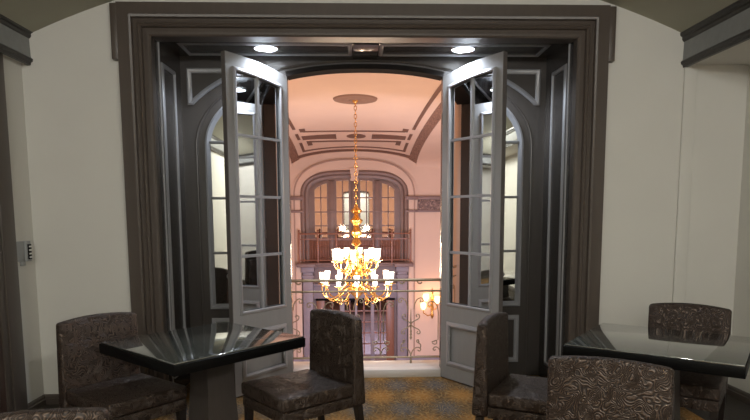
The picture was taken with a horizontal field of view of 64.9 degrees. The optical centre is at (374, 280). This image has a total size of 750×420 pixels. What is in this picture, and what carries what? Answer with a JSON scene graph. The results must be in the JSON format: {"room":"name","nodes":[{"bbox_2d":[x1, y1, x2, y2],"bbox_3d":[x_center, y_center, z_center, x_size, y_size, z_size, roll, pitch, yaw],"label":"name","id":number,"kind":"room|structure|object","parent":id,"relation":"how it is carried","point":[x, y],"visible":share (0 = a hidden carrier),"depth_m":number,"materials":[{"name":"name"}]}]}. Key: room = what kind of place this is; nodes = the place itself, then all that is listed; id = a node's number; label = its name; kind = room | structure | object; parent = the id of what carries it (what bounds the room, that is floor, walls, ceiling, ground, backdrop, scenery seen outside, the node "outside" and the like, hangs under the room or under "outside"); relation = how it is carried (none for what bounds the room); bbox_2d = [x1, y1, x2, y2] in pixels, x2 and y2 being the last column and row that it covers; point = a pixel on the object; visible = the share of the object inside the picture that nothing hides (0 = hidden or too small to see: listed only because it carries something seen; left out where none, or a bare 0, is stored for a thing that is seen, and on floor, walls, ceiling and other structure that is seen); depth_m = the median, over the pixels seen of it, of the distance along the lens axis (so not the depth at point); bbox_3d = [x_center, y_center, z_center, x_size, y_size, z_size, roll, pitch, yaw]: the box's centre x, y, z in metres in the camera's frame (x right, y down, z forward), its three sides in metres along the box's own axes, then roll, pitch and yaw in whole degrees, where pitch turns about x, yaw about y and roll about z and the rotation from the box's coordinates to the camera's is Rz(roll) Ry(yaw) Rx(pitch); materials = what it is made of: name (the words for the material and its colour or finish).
{"room":"restaurant dining room","nodes":[
{"label":"restaurant dining room","id":0,"kind":"room"},
{"bbox_2d":[3,55,43,402],"bbox_3d":[-2.591,-0.018,0.271,0.130,3.000,8.920,0,6,-2],"label":"wall","id":1,"kind":"structure","parent":0,"point":[14,94],"depth_m":4.49,"materials":[{"name":"beige paint"}]},
{"bbox_2d":[0,53,27,412],"bbox_3d":[-2.599,-0.221,3.668,0.088,2.655,1.315,0,6,-2],"label":"door","id":2,"kind":"structure","parent":1,"relation":"in","point":[13,387],"depth_m":4.22,"materials":[{"name":"brown paint"}]},
{"bbox_2d":[16,241,31,265],"bbox_3d":[-2.650,-0.207,4.448,0.037,0.185,0.185,0,6,-2],"label":"wall switch","id":3,"kind":"object","parent":1,"relation":"attached to","point":[24,248],"visible":0.94,"depth_m":4.46,"materials":[{"name":"grey plastic"}]},
{"bbox_2d":[28,394,45,409],"bbox_3d":[-2.653,0.969,4.614,0.022,0.080,0.305,0,6,-2],"label":"baseboard","id":4,"kind":"structure","parent":1,"relation":"attached to","point":[40,401],"depth_m":4.63,"materials":[{"name":"brown paint"}]},
{"bbox_2d":[154,40,189,385],"bbox_3d":[-1.719,-0.483,4.961,0.099,2.882,0.640,0,6,-2],"label":"wall","id":5,"kind":"structure","parent":0,"point":[167,62],"depth_m":4.93,"materials":[{"name":"grey paint"}]},
{"bbox_2d":[180,56,546,374],"bbox_3d":[-0.083,-0.541,5.407,3.280,2.882,0.194,0,6,-2],"label":"wall","id":6,"kind":"structure","parent":0,"point":[200,76],"depth_m":5.27,"materials":[{"name":"grey paint"}]},
{"bbox_2d":[205,107,228,323],"bbox_3d":[-1.190,-0.434,5.354,0.620,2.693,0.146,0,6,-2],"label":"window","id":7,"kind":"structure","parent":6,"relation":"in","point":[214,141],"depth_m":5.30,"materials":[{"name":"glass"}]},
{"bbox_2d":[221,50,292,396],"bbox_3d":[-0.983,-0.446,5.028,0.114,2.762,0.717,4,8,36],"label":"door","id":8,"kind":"structure","parent":6,"relation":"in","point":[254,94],"depth_m":4.96,"materials":[{"name":"grey paint"}]},
{"bbox_2d":[293,360,440,377],"bbox_3d":[-0.079,0.993,5.684,2.600,0.372,0.362,0,6,-2],"label":"sill","id":9,"kind":"structure","parent":6,"relation":"attached to","point":[388,368],"depth_m":5.54,"materials":[{"name":"white stone"}]},
{"bbox_2d":[292,278,439,362],"bbox_3d":[-0.006,0.390,5.681,2.455,0.826,0.028,0,6,-2],"label":"railing","id":10,"kind":"object","parent":9,"relation":"on","point":[412,279],"visible":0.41,"depth_m":5.65,"materials":[{"name":"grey metal"}]},
{"bbox_2d":[440,51,507,385],"bbox_3d":[0.837,-0.461,5.083,0.116,2.762,0.716,-5,8,-36],"label":"door","id":11,"kind":"structure","parent":6,"relation":"in","point":[474,93],"depth_m":5.04,"materials":[{"name":"grey paint"}]},
{"bbox_2d":[503,107,523,374],"bbox_3d":[1.028,-0.454,5.429,0.620,2.693,0.146,0,6,-2],"label":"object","id":12,"kind":"structure","parent":6,"relation":"in","point":[514,142],"depth_m":5.40,"materials":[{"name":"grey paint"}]},
{"bbox_2d":[288,73,440,166],"bbox_3d":[-0.434,-3.308,12.152,7.200,0.822,13.500,0,6,-2],"label":"ceiling","id":13,"kind":"structure","parent":0,"point":[406,112],"depth_m":13.86,"materials":[{"name":"pink paint"}]},
{"bbox_2d":[333,94,377,103],"bbox_3d":[-0.400,-3.674,11.961,0.920,0.055,0.920,0,6,-2],"label":"ceiling medallion","id":14,"kind":"object","parent":13,"relation":"attached to","point":[346,98],"visible":0.93,"depth_m":11.82,"materials":[{"name":"brown paint"}]},
{"bbox_2d":[318,100,394,305],"bbox_3d":[-0.390,-1.617,12.190,1.620,4.193,1.620,0,6,-2],"label":"chandelier","id":15,"kind":"object","parent":13,"relation":"hanging from","point":[356,256],"visible":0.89,"depth_m":12.18,"materials":[{"name":"gold metal"}]},
{"bbox_2d":[290,152,440,356],"bbox_3d":[-0.656,-0.693,19.406,7.200,6.940,0.350,0,6,-2],"label":"wall","id":16,"kind":"structure","parent":0,"point":[427,180],"depth_m":19.21,"materials":[{"name":"pink paint"}]},
{"bbox_2d":[300,168,407,261],"bbox_3d":[-0.660,-2.125,19.166,3.480,3.000,0.530,0,6,-2],"label":"window","id":17,"kind":"structure","parent":16,"relation":"in","point":[328,201],"depth_m":19.28,"materials":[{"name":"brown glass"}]},
{"bbox_2d":[291,158,416,356],"bbox_3d":[-0.648,-0.552,19.220,4.040,6.700,0.050,0,6,-2],"label":"trim","id":18,"kind":"structure","parent":16,"relation":"attached to","point":[340,164],"depth_m":19.05,"materials":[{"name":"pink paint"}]},
{"bbox_2d":[296,261,412,267],"bbox_3d":[-0.646,-0.543,19.146,3.720,0.140,0.800,0,6,-2],"label":"ledge","id":19,"kind":"object","parent":16,"relation":"attached to","point":[321,263],"visible":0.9,"depth_m":18.86,"materials":[{"name":"stone"}]},
{"bbox_2d":[298,229,410,262],"bbox_3d":[-0.642,-1.125,18.900,3.630,1.070,0.080,0,6,-2],"label":"balustrade","id":20,"kind":"object","parent":19,"relation":"on","point":[299,233],"visible":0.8,"depth_m":18.87,"materials":[{"name":"red wood"}]},
{"bbox_2d":[301,267,408,361],"bbox_3d":[-0.643,1.140,19.484,3.500,3.280,0.500,0,6,-2],"label":"door","id":21,"kind":"structure","parent":16,"relation":"in","point":[394,324],"depth_m":19.49,"materials":[{"name":"wood"}]},
{"bbox_2d":[290,196,439,212],"bbox_3d":[-0.656,-2.464,18.953,7.200,0.520,0.160,0,6,-2],"label":"trim","id":22,"kind":"structure","parent":16,"relation":"attached to","point":[291,197],"depth_m":18.97,"materials":[{"name":"stone"}]},
{"bbox_2d":[290,200,439,209],"bbox_3d":[-0.657,-2.450,19.005,7.200,0.320,0.060,0,6,-2],"label":"trim","id":23,"kind":"structure","parent":16,"relation":"attached to","point":[422,204],"depth_m":19.06,"materials":[{"name":"paint"}]},
{"bbox_2d":[294,355,438,361],"bbox_3d":[-0.632,2.641,19.555,7.200,0.280,0.090,0,6,-2],"label":"baseboard","id":24,"kind":"structure","parent":16,"relation":"attached to","point":[295,360],"depth_m":19.58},
{"bbox_2d":[420,288,439,317],"bbox_3d":[1.810,0.742,19.333,0.660,1.040,0.280,0,6,-2],"label":"wall sconce","id":25,"kind":"object","parent":16,"relation":"attached to","point":[423,305],"visible":0.91,"depth_m":19.27,"materials":[{"name":"white glass"}]},
{"bbox_2d":[0,0,737,58],"bbox_3d":[0.061,-1.763,0.552,5.020,0.658,9.480,0,6,-2],"label":"ceiling","id":26,"kind":"structure","parent":0,"point":[287,49],"depth_m":4.74,"materials":[{"name":"grey paint"}]},
{"bbox_2d":[252,46,279,52],"bbox_3d":[-0.902,-1.920,4.880,0.224,0.012,0.224,0,6,-2],"label":"recessed light","id":27,"kind":"object","parent":26,"relation":"in","point":[264,49],"visible":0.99,"depth_m":4.88,"materials":[{"name":"white glass"}]},
{"bbox_2d":[450,47,476,53],"bbox_3d":[0.737,-1.934,4.935,0.224,0.012,0.224,0,6,-2],"label":"recessed light","id":28,"kind":"object","parent":26,"relation":"in","point":[459,50],"visible":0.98,"depth_m":4.93,"materials":[{"name":"white glass"}]},
{"bbox_2d":[3,39,749,64],"bbox_3d":[0.285,-1.329,0.225,5.640,0.270,8.720,0,6,-2],"label":"ceiling","id":29,"kind":"structure","parent":0,"point":[739,54],"depth_m":4.44,"materials":[{"name":"beige paint"}]},
{"bbox_2d":[21,0,748,393],"bbox_3d":[0.139,-0.738,4.735,5.640,3.420,0.120,0,6,-2],"label":"wall","id":30,"kind":"structure","parent":0,"point":[71,86],"depth_m":4.67,"materials":[{"name":"beige paint"}]},
{"bbox_2d":[0,14,32,64],"bbox_3d":[-2.458,-1.296,0.134,0.060,0.280,8.720,0,6,-2],"label":"crown molding","id":31,"kind":"structure","parent":30,"relation":"attached to","point":[14,38],"depth_m":4.26,"materials":[{"name":"grey wood"}]},
{"bbox_2d":[44,394,58,404],"bbox_3d":[-2.300,0.951,4.766,0.740,0.080,0.022,0,6,-2],"label":"baseboard","id":32,"kind":"structure","parent":30,"relation":"attached to","point":[51,399],"depth_m":4.75,"materials":[{"name":"brown paint"}]},
{"bbox_2d":[109,1,616,380],"bbox_3d":[-0.059,-0.572,4.715,3.840,3.096,0.182,0,6,-2],"label":"door frame","id":33,"kind":"structure","parent":30,"relation":"attached to","point":[134,26],"depth_m":4.54,"materials":[{"name":"brown paint"}]},
{"bbox_2d":[672,64,697,302],"bbox_3d":[2.491,-0.378,4.786,0.100,2.670,0.020,0,6,-2],"label":"trim","id":34,"kind":"structure","parent":30,"relation":"attached to","point":[690,73],"depth_m":4.73,"materials":[{"name":"beige paint"}]},
{"bbox_2d":[680,0,749,67],"bbox_3d":[2.569,-1.339,0.303,0.060,0.280,8.720,0,6,-2],"label":"crown molding","id":35,"kind":"structure","parent":30,"relation":"attached to","point":[729,27],"depth_m":4.19,"materials":[{"name":"grey wood"}]},
{"bbox_2d":[40,375,749,419],"bbox_3d":[0.290,1.478,0.808,5.900,0.120,9.460,0,6,-2],"label":"floor","id":36,"kind":"structure","parent":0,"point":[386,398],"depth_m":4.69,"materials":[{"name":"carpet"}]},
{"bbox_2d":[0,407,108,419],"bbox_3d":[-1.188,0.828,2.137,0.500,0.894,0.620,-2,7,-18],"label":"dining chair","id":37,"kind":"object","parent":36,"relation":"on","point":[77,413],"visible":1,"depth_m":1.87,"materials":[{"name":"leather"}]},
{"bbox_2d":[56,312,186,419],"bbox_3d":[-1.542,0.668,3.595,0.620,0.894,0.500,5,8,37],"label":"dining chair","id":38,"kind":"object","parent":36,"relation":"on","point":[87,377],"visible":0.91,"depth_m":3.57,"materials":[{"name":"patterned brown fabric"},{"name":"black wood"}]},
{"bbox_2d":[99,322,304,419],"bbox_3d":[-1.049,0.730,3.669,0.840,0.750,0.910,5,8,40],"label":"dining table","id":39,"kind":"object","parent":36,"relation":"on","point":[208,353],"visible":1,"depth_m":3.54,"materials":[{"name":"black glass"}]},
{"bbox_2d":[241,309,364,419],"bbox_3d":[-0.439,0.653,3.683,0.620,0.894,0.500,-6,8,-40],"label":"dining chair","id":40,"kind":"object","parent":36,"relation":"on","point":[333,382],"visible":1,"depth_m":3.63,"materials":[{"name":"patterned fabric"},{"name":"black wood"}]},
{"bbox_2d":[472,312,546,419],"bbox_3d":[0.939,0.661,3.545,0.620,0.894,0.500,3,7,27],"label":"dining chair","id":41,"kind":"object","parent":36,"relation":"on","point":[497,394],"visible":0.78,"depth_m":3.43,"materials":[{"name":"leather"}]},
{"bbox_2d":[546,356,673,419],"bbox_3d":[1.107,0.746,2.777,0.500,0.894,0.620,3,7,26],"label":"dining chair","id":42,"kind":"object","parent":36,"relation":"on","point":[578,387],"visible":1,"depth_m":2.49,"materials":[{"name":"leather"}]},
{"bbox_2d":[563,323,749,419],"bbox_3d":[1.714,0.728,3.563,0.910,0.750,0.840,4,8,35],"label":"dining table","id":43,"kind":"object","parent":36,"relation":"on","point":[679,350],"visible":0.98,"depth_m":3.38,"materials":[{"name":"black paint"}]},
{"bbox_2d":[648,303,731,419],"bbox_3d":[2.003,0.620,3.867,0.500,0.894,0.620,4,8,35],"label":"dining chair","id":44,"kind":"object","parent":36,"relation":"on","point":[698,391],"visible":0.56,"depth_m":3.90,"materials":[{"name":"leather"}]},
{"bbox_2d":[538,42,573,377],"bbox_3d":[1.581,-0.511,5.072,0.099,2.882,0.640,0,6,-2],"label":"wall","id":45,"kind":"structure","parent":0,"point":[559,69],"depth_m":5.06,"materials":[{"name":"grey paint"}]},
{"bbox_2d":[729,64,749,392],"bbox_3d":[3.175,-0.067,0.465,0.130,3.000,8.920,0,6,-2],"label":"wall","id":46,"kind":"structure","parent":0,"point":[741,308],"depth_m":4.74,"materials":[{"name":"beige paint"}]},
{"bbox_2d":[727,384,749,404],"bbox_3d":[3.106,1.385,0.624,0.022,0.080,8.720,0,6,-2],"label":"baseboard","id":47,"kind":"structure","parent":46,"relation":"attached to","point":[739,394],"depth_m":4.79,"materials":[{"name":"brown paint"}]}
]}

